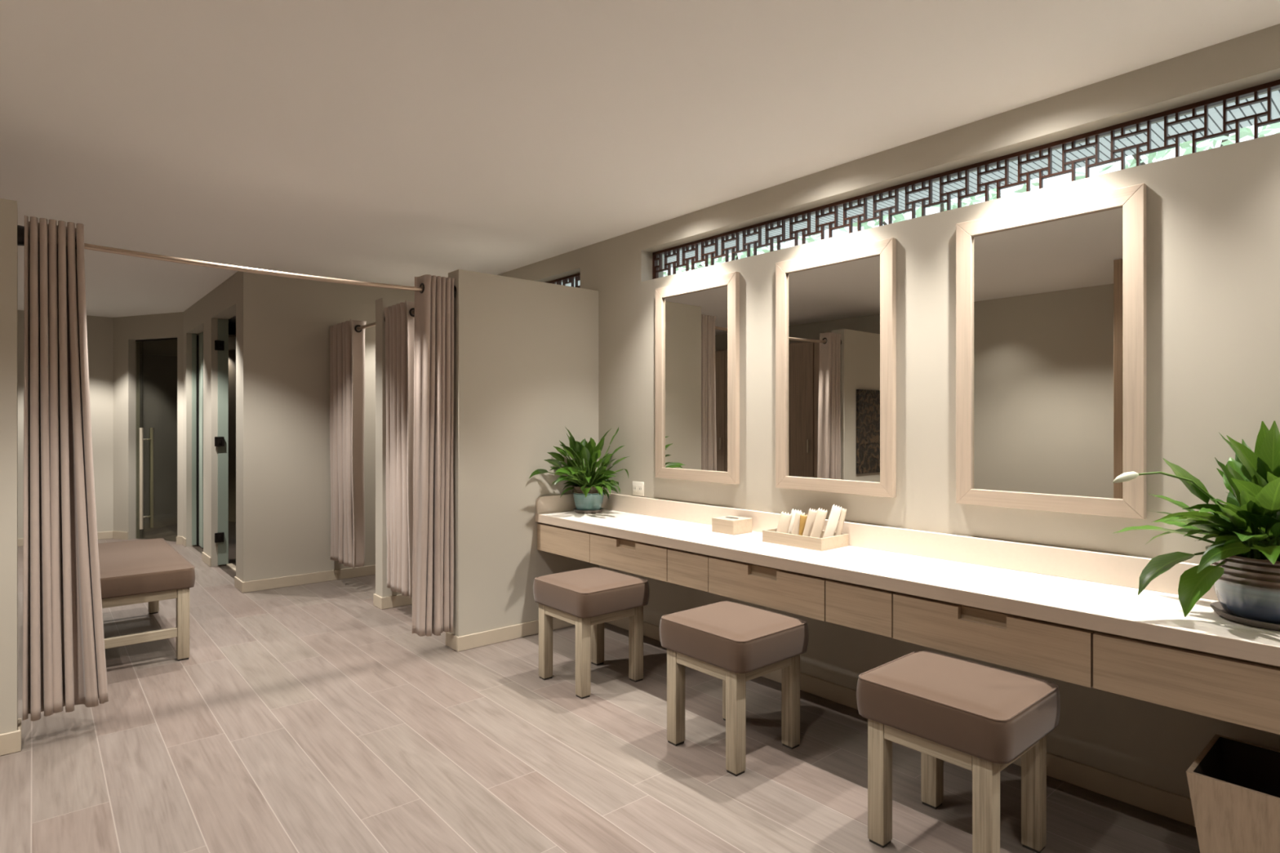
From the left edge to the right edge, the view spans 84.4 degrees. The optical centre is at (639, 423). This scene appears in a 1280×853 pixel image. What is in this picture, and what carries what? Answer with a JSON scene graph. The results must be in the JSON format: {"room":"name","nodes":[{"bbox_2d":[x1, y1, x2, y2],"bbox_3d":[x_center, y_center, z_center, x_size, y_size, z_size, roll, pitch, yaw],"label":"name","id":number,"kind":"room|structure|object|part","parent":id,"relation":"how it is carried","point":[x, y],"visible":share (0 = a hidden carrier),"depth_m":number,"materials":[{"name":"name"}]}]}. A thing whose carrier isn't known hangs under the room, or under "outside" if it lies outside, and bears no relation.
{"room":"changing room","nodes":[
{"label":"changing room","id":0,"kind":"room"},
{"bbox_2d":[0,198,17,733],"bbox_3d":[-3.090,0.212,2.473,1.360,2.235,0.140,0,0,-41],"label":"wall","id":1,"kind":"structure","parent":0,"point":[8,208],"depth_m":2.85,"materials":[{"name":"paint"}]},
{"bbox_2d":[0,718,21,755],"bbox_3d":[-3.086,1.288,2.477,1.372,0.085,0.164,0,0,-41],"label":"baseboard","id":2,"kind":"structure","parent":1,"relation":"attached to","point":[10,742],"depth_m":2.84,"materials":[{"name":"paint"}]},
{"bbox_2d":[17,310,113,538],"bbox_3d":[-7.025,0.048,7.511,2.264,2.565,0.150,0,0,-41],"label":"wall","id":3,"kind":"structure","parent":0,"point":[100,330],"depth_m":8.10,"materials":[{"name":"paint"}]},
{"bbox_2d":[17,531,112,546],"bbox_3d":[-6.917,1.288,7.497,2.110,0.085,0.012,0,0,-41],"label":"baseboard","id":4,"kind":"structure","parent":3,"relation":"attached to","point":[105,535],"depth_m":8.12,"materials":[{"name":"paint"}]},
{"bbox_2d":[113,311,183,539],"bbox_3d":[-5.591,0.048,8.060,1.310,2.565,0.130,0,0,21],"label":"wall","id":5,"kind":"structure","parent":0,"point":[130,329],"depth_m":8.13,"materials":[{"name":"paint"}]},
{"bbox_2d":[112,531,182,544],"bbox_3d":[-5.578,1.288,7.979,1.159,0.085,0.012,0,0,21],"label":"baseboard","id":6,"kind":"structure","parent":5,"relation":"attached to","point":[116,535],"depth_m":8.11,"materials":[{"name":"paint"}]},
{"bbox_2d":[135,337,177,541],"bbox_3d":[-5.462,0.180,8.064,0.802,2.300,0.155,0,0,15],"label":"door","id":7,"kind":"structure","parent":5,"relation":"in","point":[142,517],"depth_m":8.07,"materials":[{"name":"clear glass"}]},
{"bbox_3d":[-5.701,0.625,8.065,0.036,1.160,0.036,0,0,-41],"label":"pull handle","id":8,"kind":"part","parent":7,"relation":"part of","materials":[{"name":"metal"}]},
{"bbox_3d":[-5.658,0.625,8.177,0.036,1.160,0.036,0,0,-41],"label":"pull handle","id":9,"kind":"part","parent":7,"relation":"part of","materials":[{"name":"metal"}]},
{"bbox_3d":[-5.468,-0.963,8.041,0.805,0.015,0.022,0,0,21],"label":"head rail","id":10,"kind":"part","parent":7,"relation":"part of","materials":[{"name":"black metal"}]},
{"bbox_2d":[139,354,177,515],"bbox_3d":[-4.978,0.048,8.176,2.715,2.565,6.110,0,0,-41],"label":"wall","id":11,"kind":"structure","parent":0,"point":[157,373],"depth_m":10.33,"materials":[{"name":"paint"}]},
{"bbox_2d":[139,334,235,356],"bbox_3d":[-5.922,-1.015,9.185,2.600,0.030,3.150,0,0,-41],"label":"ceiling","id":12,"kind":"structure","parent":0,"point":[166,347],"depth_m":9.22,"materials":[{"name":"brown paint"}]},
{"bbox_2d":[228,333,235,522],"bbox_3d":[-5.248,0.048,9.492,1.391,2.565,0.050,0,0,21],"label":"wall","id":13,"kind":"structure","parent":0,"point":[232,353],"depth_m":9.58,"materials":[{"name":"beige paint"}]},
{"bbox_2d":[183,271,414,582],"bbox_3d":[-3.450,0.048,7.209,1.660,2.565,2.930,0,0,-41],"label":"wall","id":14,"kind":"structure","parent":0,"point":[283,505],"depth_m":5.84,"materials":[{"name":"paint"}]},
{"bbox_2d":[191,332,203,547],"bbox_3d":[-4.745,0.172,7.604,0.264,2.305,0.057,0,0,36],"label":"door","id":15,"kind":"structure","parent":14,"relation":"in","point":[194,337],"depth_m":7.66,"materials":[{"name":"green glass"}]},
{"bbox_3d":[-4.848,0.170,7.670,0.042,2.300,0.012,0,0,-41],"label":"glass panel","id":16,"kind":"part","parent":15,"relation":"part of","materials":[{"name":"white"}]},
{"bbox_3d":[-4.717,0.171,7.584,0.012,2.298,0.200,0,0,-41],"label":"glass","id":17,"kind":"part","parent":15,"relation":"part of","materials":[{"name":"white"}]},
{"bbox_2d":[214,319,235,572],"bbox_3d":[-3.572,0.175,6.222,0.145,2.310,1.053,0,0,-41],"label":"door","id":18,"kind":"structure","parent":14,"relation":"in","point":[221,344],"depth_m":6.61,"materials":[{"name":"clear glass"}]},
{"bbox_3d":[-3.909,0.170,6.613,0.087,2.300,0.012,0,0,-41],"label":"glass panel","id":19,"kind":"part","parent":18,"relation":"part of","materials":[{"name":"white"}]},
{"bbox_2d":[182,537,375,592],"bbox_3d":[-3.451,1.288,7.200,1.672,0.085,2.942,0,0,-41],"label":"baseboard","id":20,"kind":"structure","parent":14,"relation":"attached to","point":[317,577],"depth_m":5.86,"materials":[{"name":"paint"}]},
{"bbox_2d":[356,321,375,329],"bbox_3d":[-2.244,-0.755,5.608,0.084,0.084,1.070,0,0,-41],"label":"curtain rod","id":21,"kind":"object","parent":14,"relation":"attached to","point":[372,324],"visible":0.28,"depth_m":5.43,"materials":[{"name":"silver metal"}]},
{"bbox_2d":[329,319,366,568],"bbox_3d":[-2.386,0.163,5.772,0.154,1.966,0.602,0,0,-41],"label":"curtain","id":22,"kind":"object","parent":21,"relation":"hanging from","point":[347,343],"visible":1,"depth_m":5.62,"materials":[{"name":"beige fabric"}]},
{"bbox_2d":[375,297,414,597],"bbox_3d":[-1.509,0.212,5.446,1.015,2.235,0.135,0,0,-41],"label":"wall","id":23,"kind":"structure","parent":0,"point":[381,589],"depth_m":5.09,"materials":[{"name":"paint"}]},
{"bbox_2d":[373,593,412,609],"bbox_3d":[-1.513,1.288,5.442,1.027,0.085,0.159,0,0,-41],"label":"baseboard","id":24,"kind":"structure","parent":23,"relation":"attached to","point":[390,602],"depth_m":5.11,"materials":[{"name":"paint"}]},
{"bbox_2d":[448,269,598,636],"bbox_3d":[-0.716,0.212,4.515,1.028,2.235,0.140,0,0,-41],"label":"wall partition","id":25,"kind":"structure","parent":0,"point":[526,352],"depth_m":4.35,"materials":[{"name":"paint"}]},
{"bbox_2d":[17,224,456,298],"bbox_3d":[-1.840,-0.780,3.548,1.938,0.084,0.084,0,0,-41],"label":"curtain rod","id":26,"kind":"object","parent":25,"relation":"attached to","point":[20,229],"visible":0.81,"depth_m":3.40,"materials":[{"name":"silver metal"}]},
{"bbox_2d":[22,215,108,721],"bbox_3d":[-2.455,0.185,3.019,0.286,2.081,0.116,0,0,-41],"label":"curtain","id":27,"kind":"object","parent":26,"relation":"hanging from","point":[64,663],"visible":1,"depth_m":2.98,"materials":[{"name":"beige fabric"}]},
{"bbox_3d":[-1.840,-0.769,3.548,1.938,0.047,0.025,0,0,-41],"label":"rod","id":28,"kind":"part","parent":26,"relation":"part of","materials":[{"name":"silver metal"}]},
{"bbox_2d":[412,274,454,636],"bbox_3d":[-1.200,0.184,4.098,0.217,2.073,0.120,0,0,-41],"label":"curtain","id":29,"kind":"object","parent":26,"relation":"hanging from","point":[433,556],"visible":1,"depth_m":4.07,"materials":[{"name":"beige fabric"}]},
{"bbox_2d":[445,617,573,652],"bbox_3d":[-0.721,1.288,4.511,1.040,0.085,0.164,0,0,-41],"label":"baseboard","id":30,"kind":"structure","parent":25,"relation":"attached to","point":[468,642],"depth_m":4.28,"materials":[{"name":"paint"}]},
{"bbox_2d":[0,513,1199,852],"bbox_3d":[-2.723,1.380,4.319,4.725,0.100,14.900,0,0,-41],"label":"floor","id":31,"kind":"structure","parent":0,"point":[313,717],"depth_m":2.79,"materials":[{"name":"brown wood"}]},
{"bbox_2d":[97,537,195,661],"bbox_3d":[-3.169,1.064,4.344,0.552,0.532,1.392,0,0,-41],"label":"upholstered bench","id":32,"kind":"object","parent":31,"relation":"on","point":[151,571],"visible":0.59,"depth_m":3.95,"materials":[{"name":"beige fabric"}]},
{"bbox_3d":[-2.739,0.951,3.844,0.364,0.054,0.024,0,0,-41],"label":"rail","id":33,"kind":"part","parent":32,"relation":"part of","materials":[{"name":"beige wood"}]},
{"bbox_2d":[97,538,195,599],"bbox_3d":[-3.169,0.862,4.344,0.552,0.127,1.392,0,0,-41],"label":"cushion","id":34,"kind":"object","parent":32,"relation":"on","point":[140,568],"depth_m":3.95,"materials":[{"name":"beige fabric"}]},
{"bbox_3d":[-3.421,1.123,4.960,0.058,0.399,0.058,0,0,-41],"label":"leg","id":35,"kind":"part","parent":32,"relation":"part of","materials":[{"name":"beige wood"}]},
{"bbox_3d":[-2.585,1.123,3.988,0.058,0.399,0.058,0,0,-41],"label":"leg","id":36,"kind":"part","parent":32,"relation":"part of","materials":[{"name":"beige wood"}]},
{"bbox_2d":[533,567,649,698],"bbox_3d":[-0.257,1.062,3.677,0.438,0.535,0.472,0,0,-41],"label":"vanity stool","id":37,"kind":"object","parent":31,"relation":"on","point":[587,598],"visible":1,"depth_m":3.57,"materials":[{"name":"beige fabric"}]},
{"bbox_3d":[-0.493,1.126,3.691,0.056,0.392,0.056,0,0,-41],"label":"leg","id":38,"kind":"part","parent":37,"relation":"part of","materials":[{"name":"beige wood"}]},
{"bbox_3d":[-0.398,0.958,3.556,0.020,0.054,0.274,0,0,-41],"label":"rail","id":39,"kind":"part","parent":37,"relation":"part of","materials":[{"name":"beige wood"}]},
{"bbox_3d":[-0.278,1.126,3.441,0.056,0.392,0.056,0,0,-41],"label":"leg","id":40,"kind":"part","parent":37,"relation":"part of","materials":[{"name":"beige wood"}]},
{"bbox_2d":[533,567,649,618],"bbox_3d":[-0.257,0.864,3.677,0.438,0.137,0.472,0,0,-41],"label":"cushion","id":41,"kind":"object","parent":37,"relation":"on","point":[593,593],"depth_m":3.54,"materials":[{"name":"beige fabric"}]},
{"bbox_3d":[-0.235,1.126,3.913,0.056,0.392,0.056,0,0,-41],"label":"leg","id":42,"kind":"part","parent":37,"relation":"part of","materials":[{"name":"beige wood"}]},
{"bbox_3d":[-0.139,0.958,3.540,0.284,0.054,0.020,0,0,-41],"label":"rail","id":43,"kind":"part","parent":37,"relation":"part of","materials":[{"name":"beige wood"}]},
{"bbox_3d":[-0.020,1.126,3.663,0.056,0.392,0.056,0,0,-41],"label":"leg","id":44,"kind":"part","parent":37,"relation":"part of","materials":[{"name":"beige wood"}]},
{"bbox_2d":[659,600,808,776],"bbox_3d":[0.387,1.062,2.929,0.438,0.535,0.472,0,0,-41],"label":"vanity stool","id":45,"kind":"object","parent":31,"relation":"on","point":[735,643],"visible":1,"depth_m":2.82,"materials":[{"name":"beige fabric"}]},
{"bbox_3d":[0.150,1.126,2.943,0.056,0.392,0.056,0,0,-41],"label":"leg","id":46,"kind":"part","parent":45,"relation":"part of","materials":[{"name":"beige wood"}]},
{"bbox_3d":[0.246,0.958,2.807,0.020,0.054,0.274,0,0,-41],"label":"rail","id":47,"kind":"part","parent":45,"relation":"part of","materials":[{"name":"beige wood"}]},
{"bbox_3d":[0.408,1.126,3.164,0.056,0.392,0.056,0,0,-41],"label":"leg","id":48,"kind":"part","parent":45,"relation":"part of","materials":[{"name":"beige wood"}]},
{"bbox_2d":[659,600,808,673],"bbox_3d":[0.387,0.864,2.929,0.438,0.137,0.472,0,0,-41],"label":"cushion","id":49,"kind":"object","parent":45,"relation":"on","point":[728,637],"depth_m":2.79,"materials":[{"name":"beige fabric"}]},
{"bbox_3d":[0.366,1.126,2.693,0.056,0.392,0.056,0,0,-41],"label":"leg","id":50,"kind":"part","parent":45,"relation":"part of","materials":[{"name":"beige wood"}]},
{"bbox_3d":[0.505,0.958,2.791,0.284,0.054,0.020,0,0,-41],"label":"rail","id":51,"kind":"part","parent":45,"relation":"part of","materials":[{"name":"beige wood"}]},
{"bbox_3d":[0.623,1.126,2.914,0.056,0.392,0.056,0,0,-41],"label":"leg","id":52,"kind":"part","parent":45,"relation":"part of","materials":[{"name":"beige wood"}]},
{"bbox_2d":[856,649,1060,852],"bbox_3d":[1.000,1.062,2.229,0.438,0.535,0.472,0,0,-41],"label":"vanity stool","id":53,"kind":"object","parent":31,"relation":"on","point":[979,718],"visible":1,"depth_m":2.14,"materials":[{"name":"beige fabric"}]},
{"bbox_3d":[0.764,1.126,2.244,0.056,0.392,0.056,0,0,-41],"label":"leg","id":54,"kind":"part","parent":53,"relation":"part of","materials":[{"name":"beige wood"}]},
{"bbox_3d":[0.859,0.958,2.108,0.020,0.054,0.274,0,0,-41],"label":"rail","id":55,"kind":"part","parent":53,"relation":"part of","materials":[{"name":"beige wood"}]},
{"bbox_3d":[1.021,1.126,2.465,0.056,0.392,0.056,0,0,-41],"label":"leg","id":56,"kind":"part","parent":53,"relation":"part of","materials":[{"name":"beige wood"}]},
{"bbox_2d":[856,650,1060,764],"bbox_3d":[1.000,0.864,2.229,0.438,0.137,0.472,0,0,-41],"label":"cushion","id":57,"kind":"object","parent":53,"relation":"on","point":[984,713],"depth_m":2.11,"materials":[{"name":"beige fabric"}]},
{"bbox_3d":[0.979,1.126,1.993,0.056,0.392,0.056,0,0,-41],"label":"leg","id":58,"kind":"part","parent":53,"relation":"part of","materials":[{"name":"beige wood"}]},
{"bbox_3d":[1.118,0.958,2.092,0.284,0.054,0.020,0,0,-41],"label":"rail","id":59,"kind":"part","parent":53,"relation":"part of","materials":[{"name":"beige wood"}]},
{"bbox_3d":[1.237,1.126,2.215,0.056,0.392,0.056,0,0,-41],"label":"leg","id":60,"kind":"part","parent":53,"relation":"part of","materials":[{"name":"beige wood"}]},
{"bbox_2d":[1186,733,1279,852],"bbox_3d":[1.809,1.157,1.976,0.370,0.345,0.376,0,0,-41],"label":"waste bin","id":61,"kind":"object","parent":31,"relation":"on","point":[1234,784],"visible":1,"depth_m":1.97,"materials":[{"name":"brown wood"}]},
{"bbox_2d":[0,0,1279,333],"bbox_3d":[-2.723,-1.285,4.319,4.725,0.100,14.900,0,0,-41],"label":"ceiling","id":62,"kind":"structure","parent":0,"point":[394,142],"depth_m":2.75,"materials":[{"name":"paint"}]},
{"bbox_2d":[497,23,1279,799],"bbox_3d":[-1.011,0.048,5.791,0.190,2.565,14.900,0,0,-41],"label":"wall","id":63,"kind":"structure","parent":0,"point":[1213,215],"depth_m":2.76,"materials":[{"name":"paint"}]},
{"bbox_2d":[546,272,580,288],"bbox_3d":[-0.690,-0.998,5.444,0.034,0.200,1.085,0,0,-41],"label":"window","id":64,"kind":"structure","parent":63,"relation":"in","point":[565,280],"depth_m":5.24,"materials":[{"name":"brown wood"}]},
{"bbox_3d":[-0.692,-0.998,5.443,0.030,0.200,1.085,0,0,-41],"label":"frame","id":65,"kind":"part","parent":64,"relation":"part of","materials":[{"name":"brown wood"}]},
{"bbox_2d":[632,480,644,496],"bbox_3d":[-0.012,0.411,4.476,0.011,0.089,0.108,0,0,-41],"label":"power outlet","id":66,"kind":"object","parent":63,"relation":"attached to","point":[637,486],"visible":1,"depth_m":4.47,"materials":[{"name":"white plastic"}]},
{"bbox_2d":[632,484,636,491],"bbox_3d":[-0.033,0.411,4.494,0.002,0.042,0.036,0,0,-41],"label":"socket","id":67,"kind":"object","parent":66,"relation":"attached to","point":[634,486],"depth_m":4.49,"materials":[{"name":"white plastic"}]},
{"bbox_2d":[638,485,642,492],"bbox_3d":[0.003,0.411,4.453,0.002,0.042,0.036,0,0,-41],"label":"socket","id":68,"kind":"object","parent":66,"relation":"attached to","point":[640,487],"depth_m":4.45,"materials":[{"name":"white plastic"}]},
{"bbox_2d":[655,271,739,484],"bbox_3d":[0.317,-0.249,4.077,0.030,1.152,0.655,0,0,-41],"label":"wall mirror","id":69,"kind":"object","parent":63,"relation":"attached to","point":[697,322],"visible":1,"depth_m":4.05,"materials":[{"name":"brown wood"}]},
{"bbox_3d":[0.317,-0.794,4.077,0.030,0.062,0.655,0,0,-41],"label":"rail","id":70,"kind":"part","parent":69,"relation":"part of","materials":[{"name":"brown wood"}]},
{"bbox_2d":[663,285,727,471],"bbox_3d":[0.319,-0.249,4.079,0.006,1.036,0.539,0,0,-41],"label":"mirror glass","id":71,"kind":"object","parent":69,"relation":"on","point":[695,317],"depth_m":4.07,"materials":[{"name":"silver metal"}]},
{"bbox_3d":[0.317,0.296,4.077,0.030,0.062,0.655,0,0,-41],"label":"rail","id":72,"kind":"part","parent":69,"relation":"part of","materials":[{"name":"brown wood"}]},
{"bbox_2d":[775,237,896,497],"bbox_3d":[0.918,-0.249,3.379,0.030,1.152,0.650,0,0,-41],"label":"wall mirror","id":73,"kind":"object","parent":63,"relation":"attached to","point":[836,309],"visible":1,"depth_m":3.35,"materials":[{"name":"brown wood"}]},
{"bbox_2d":[786,254,879,482],"bbox_3d":[0.920,-0.249,3.381,0.006,1.036,0.534,0,0,-41],"label":"mirror glass","id":74,"kind":"object","parent":73,"relation":"on","point":[833,304],"depth_m":3.37,"materials":[{"name":"silver metal"}]},
{"bbox_3d":[0.918,-0.794,3.379,0.030,0.062,0.650,0,0,-41],"label":"rail","id":75,"kind":"part","parent":73,"relation":"part of","materials":[{"name":"brown wood"}]},
{"bbox_3d":[0.918,0.296,3.379,0.030,0.062,0.650,0,0,-41],"label":"rail","id":76,"kind":"part","parent":73,"relation":"part of","materials":[{"name":"brown wood"}]},
{"bbox_2d":[605,617,1195,826],"bbox_3d":[1.677,1.288,2.511,0.012,0.085,6.020,0,0,-41],"label":"baseboard","id":77,"kind":"structure","parent":63,"relation":"attached to","point":[1177,807],"depth_m":2.56,"materials":[{"name":"paint"}]},
{"bbox_2d":[535,493,1279,666],"bbox_3d":[1.295,0.541,2.577,0.504,0.158,5.419,0,0,-41],"label":"countertop","id":78,"kind":"structure","parent":63,"relation":"attached to","point":[1091,590],"depth_m":2.66,"materials":[{"name":"stone"}]},
{"bbox_2d":[528,426,629,513],"bbox_3d":[-0.329,0.293,4.395,0.543,0.554,0.490,0,0,-41],"label":"potted plant","id":79,"kind":"object","parent":78,"relation":"on","point":[588,483],"visible":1,"depth_m":4.46,"materials":[{"name":"green plant"}]},
{"bbox_3d":[-0.332,0.479,4.549,0.209,0.160,0.209,0,0,-41],"label":"pot","id":80,"kind":"part","parent":79,"relation":"part of","materials":[{"name":"teal ceramic"}]},
{"bbox_2d":[711,515,751,535],"bbox_3d":[0.485,0.532,3.716,0.148,0.076,0.153,0,0,-41],"label":"tissue box","id":81,"kind":"object","parent":78,"relation":"on","point":[730,525],"visible":1,"depth_m":3.67,"materials":[{"name":"brown wood"}]},
{"bbox_2d":[762,528,848,551],"bbox_3d":[0.783,0.542,3.353,0.216,0.056,0.338,0,0,-41],"label":"tray","id":82,"kind":"object","parent":78,"relation":"on","point":[769,535],"visible":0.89,"depth_m":3.25,"materials":[{"name":"brown wood"}]},
{"bbox_2d":[776,511,791,533],"bbox_3d":[0.704,0.495,3.453,0.076,0.128,0.051,0,0,-41],"label":"packet","id":83,"kind":"object","parent":82,"relation":"in","point":[784,520],"visible":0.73,"depth_m":3.45,"materials":[{"name":"paper"}]},
{"bbox_2d":[787,508,801,533],"bbox_3d":[0.764,0.491,3.492,0.047,0.135,0.071,0,0,40],"label":"packet","id":84,"kind":"object","parent":82,"relation":"in","point":[793,512],"visible":0.35,"depth_m":3.50,"materials":[{"name":"white paper"}]},
{"bbox_2d":[791,511,804,535],"bbox_3d":[0.768,0.492,3.433,0.065,0.132,0.040,0,0,-41],"label":"packet","id":85,"kind":"object","parent":82,"relation":"in","point":[795,531],"visible":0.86,"depth_m":3.43,"materials":[{"name":"paper"}]},
{"bbox_2d":[799,514,807,535],"bbox_3d":[0.796,0.497,3.409,0.055,0.123,0.026,0,0,18],"label":"packet","id":86,"kind":"object","parent":82,"relation":"in","point":[802,518],"visible":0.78,"depth_m":3.41,"materials":[{"name":"yellow paper"}]},
{"bbox_2d":[802,508,817,536],"bbox_3d":[0.814,0.482,3.381,0.077,0.152,0.035,0,0,-35],"label":"packet","id":87,"kind":"object","parent":82,"relation":"in","point":[811,515],"visible":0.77,"depth_m":3.38,"materials":[{"name":"paper"}]},
{"bbox_2d":[809,507,827,537],"bbox_3d":[0.838,0.477,3.316,0.086,0.162,0.036,0,0,-31],"label":"packet","id":88,"kind":"object","parent":82,"relation":"in","point":[820,517],"visible":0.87,"depth_m":3.31,"materials":[{"name":"paper"}]},
{"bbox_2d":[822,504,842,537],"bbox_3d":[0.897,0.469,3.300,0.096,0.180,0.033,0,0,-26],"label":"packet","id":89,"kind":"object","parent":82,"relation":"in","point":[835,513],"visible":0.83,"depth_m":3.30,"materials":[{"name":"white paper"}]},
{"bbox_2d":[835,507,846,535],"bbox_3d":[0.935,0.475,3.293,0.067,0.167,0.018,0,0,-27],"label":"packet","id":90,"kind":"object","parent":82,"relation":"in","point":[842,515],"visible":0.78,"depth_m":3.29,"materials":[{"name":"paper"}]},
{"bbox_2d":[1112,420,1279,631],"bbox_3d":[1.750,0.281,1.971,0.576,0.579,0.675,0,0,-41],"label":"potted plant","id":91,"kind":"object","parent":78,"relation":"on","point":[1242,566],"visible":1,"depth_m":1.99,"materials":[{"name":"green plant"}]},
{"bbox_3d":[1.609,0.260,2.040,0.373,0.245,0.008,0,0,-7],"label":"flower stem","id":92,"kind":"part","parent":91,"relation":"part of","materials":[{"name":"green plant"}]},
{"bbox_3d":[1.839,0.467,2.037,0.322,0.185,0.322,0,0,-41],"label":"pot","id":93,"kind":"part","parent":91,"relation":"part of","materials":[{"name":"grey ceramic"}]},
{"bbox_2d":[537,523,1279,734],"bbox_3d":[1.292,0.710,2.574,0.473,0.177,5.418,0,0,-41],"label":"vanity cabinet","id":94,"kind":"object","parent":63,"relation":"attached to","point":[1242,692],"visible":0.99,"depth_m":2.38,"materials":[{"name":"brown wood"}]},
{"bbox_3d":[-0.464,0.716,4.270,0.022,0.165,0.556,0,0,-41],"label":"panel","id":95,"kind":"part","parent":94,"relation":"part of","materials":[{"name":"brown wood"}]},
{"bbox_3d":[-0.057,0.659,3.821,0.007,0.052,0.180,0,0,-41],"label":"finger pull","id":96,"kind":"part","parent":94,"relation":"part of","materials":[{"name":"brown wood"}]},
{"bbox_3d":[-0.069,0.716,3.811,0.022,0.165,0.648,0,0,-41],"label":"drawer","id":97,"kind":"part","parent":94,"relation":"part of","materials":[{"name":"brown wood"}]},
{"bbox_3d":[0.238,0.716,3.455,0.022,0.165,0.284,0,0,-41],"label":"panel","id":98,"kind":"part","parent":94,"relation":"part of","materials":[{"name":"brown wood"}]},
{"bbox_3d":[0.555,0.659,3.110,0.007,0.052,0.180,0,0,-41],"label":"finger pull","id":99,"kind":"part","parent":94,"relation":"part of","materials":[{"name":"brown wood"}]},
{"bbox_3d":[0.543,0.716,3.100,0.022,0.165,0.644,0,0,-41],"label":"drawer","id":100,"kind":"part","parent":94,"relation":"part of","materials":[{"name":"brown wood"}]},
{"bbox_3d":[0.851,0.716,2.742,0.022,0.165,0.289,0,0,-41],"label":"panel","id":101,"kind":"part","parent":94,"relation":"part of","materials":[{"name":"brown wood"}]},
{"bbox_3d":[1.171,0.659,2.393,0.007,0.052,0.180,0,0,-41],"label":"finger pull","id":102,"kind":"part","parent":94,"relation":"part of","materials":[{"name":"brown wood"}]},
{"bbox_3d":[1.159,0.716,2.383,0.022,0.165,0.646,0,0,-41],"label":"drawer","id":103,"kind":"part","parent":94,"relation":"part of","materials":[{"name":"brown wood"}]},
{"bbox_3d":[1.585,0.716,1.889,0.022,0.165,0.647,0,0,-41],"label":"panel","id":104,"kind":"part","parent":94,"relation":"part of","materials":[{"name":"brown wood"}]},
{"bbox_2d":[601,493,1218,600],"bbox_3d":[1.484,0.516,2.728,0.020,0.108,5.400,0,0,-41],"label":"backsplash","id":105,"kind":"structure","parent":63,"relation":"attached to","point":[1125,571],"depth_m":2.87,"materials":[{"name":"stone"}]},
{"bbox_2d":[652,79,1279,279],"bbox_3d":[1.504,-0.998,2.894,0.034,0.200,4.327,0,0,-41],"label":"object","id":106,"kind":"structure","parent":63,"relation":"in","point":[1268,86],"depth_m":2.96,"materials":[{"name":"brown wood"}]},
{"bbox_2d":[955,182,1146,519],"bbox_3d":[1.526,-0.249,2.672,0.030,1.152,0.650,0,0,-41],"label":"wall mirror","id":107,"kind":"object","parent":63,"relation":"attached to","point":[1051,298],"visible":1,"depth_m":2.64,"materials":[{"name":"brown wood"}]},
{"bbox_2d":[972,206,1123,499],"bbox_3d":[1.528,-0.249,2.674,0.006,1.036,0.534,0,0,-41],"label":"mirror glass","id":108,"kind":"object","parent":107,"relation":"on","point":[1047,290],"depth_m":2.65,"materials":[{"name":"silver metal"}]},
{"bbox_3d":[1.526,-0.794,2.672,0.030,0.062,0.650,0,0,-41],"label":"rail","id":109,"kind":"part","parent":107,"relation":"part of","materials":[{"name":"brown wood"}]},
{"bbox_3d":[1.526,0.296,2.672,0.030,0.062,0.650,0,0,-41],"label":"rail","id":110,"kind":"part","parent":107,"relation":"part of","materials":[{"name":"brown wood"}]},
{"bbox_3d":[-1.454,-0.755,4.688,0.084,0.084,1.085,0,0,-41],"label":"curtain rod","id":111,"kind":"object","parent":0,"visible":0},
{"bbox_2d":[383,300,414,599],"bbox_3d":[-1.648,0.173,4.921,0.149,1.996,0.468,0,0,-41],"label":"curtain","id":112,"kind":"object","parent":111,"relation":"hanging from","point":[399,317],"visible":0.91,"depth_m":4.84,"materials":[{"name":"beige fabric"}]},
{"label":"outside","id":113,"kind":"structure","parent":0,"visible":0},
{"bbox_3d":[13.083,1.530,17.848,36.885,0.200,50.000,0,0,-41],"label":"ground","id":114,"kind":"structure","parent":113,"visible":0},
{"bbox_2d":[663,233,821,275],"bbox_3d":[2.270,-2.339,16.152,3.842,7.547,3.860,0,0,-41],"label":"tree","id":115,"kind":"object","parent":114,"relation":"on","point":[809,239],"visible":0.08,"depth_m":15.72,"materials":[{"name":"green plant"}]},
{"bbox_2d":[839,179,1039,232],"bbox_3d":[5.583,-2.395,13.152,3.680,7.661,3.749,0,0,-41],"label":"tree","id":116,"kind":"object","parent":114,"relation":"on","point":[900,217],"visible":0.04,"depth_m":12.64,"materials":[{"name":"green plant"}]},
{"bbox_2d":[1075,121,1279,180],"bbox_3d":[8.255,-2.385,10.305,3.546,7.640,3.595,0,0,-41],"label":"tree","id":117,"kind":"object","parent":114,"relation":"on","point":[1244,131],"visible":0.03,"depth_m":10.58,"materials":[{"name":"green plant"}]},
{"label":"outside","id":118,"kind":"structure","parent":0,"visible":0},
{"bbox_2d":[555,89,1279,287],"bbox_3d":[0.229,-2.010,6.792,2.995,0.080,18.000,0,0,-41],"label":"window","id":119,"kind":"structure","parent":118,"point":[1215,113],"depth_m":5.34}
]}

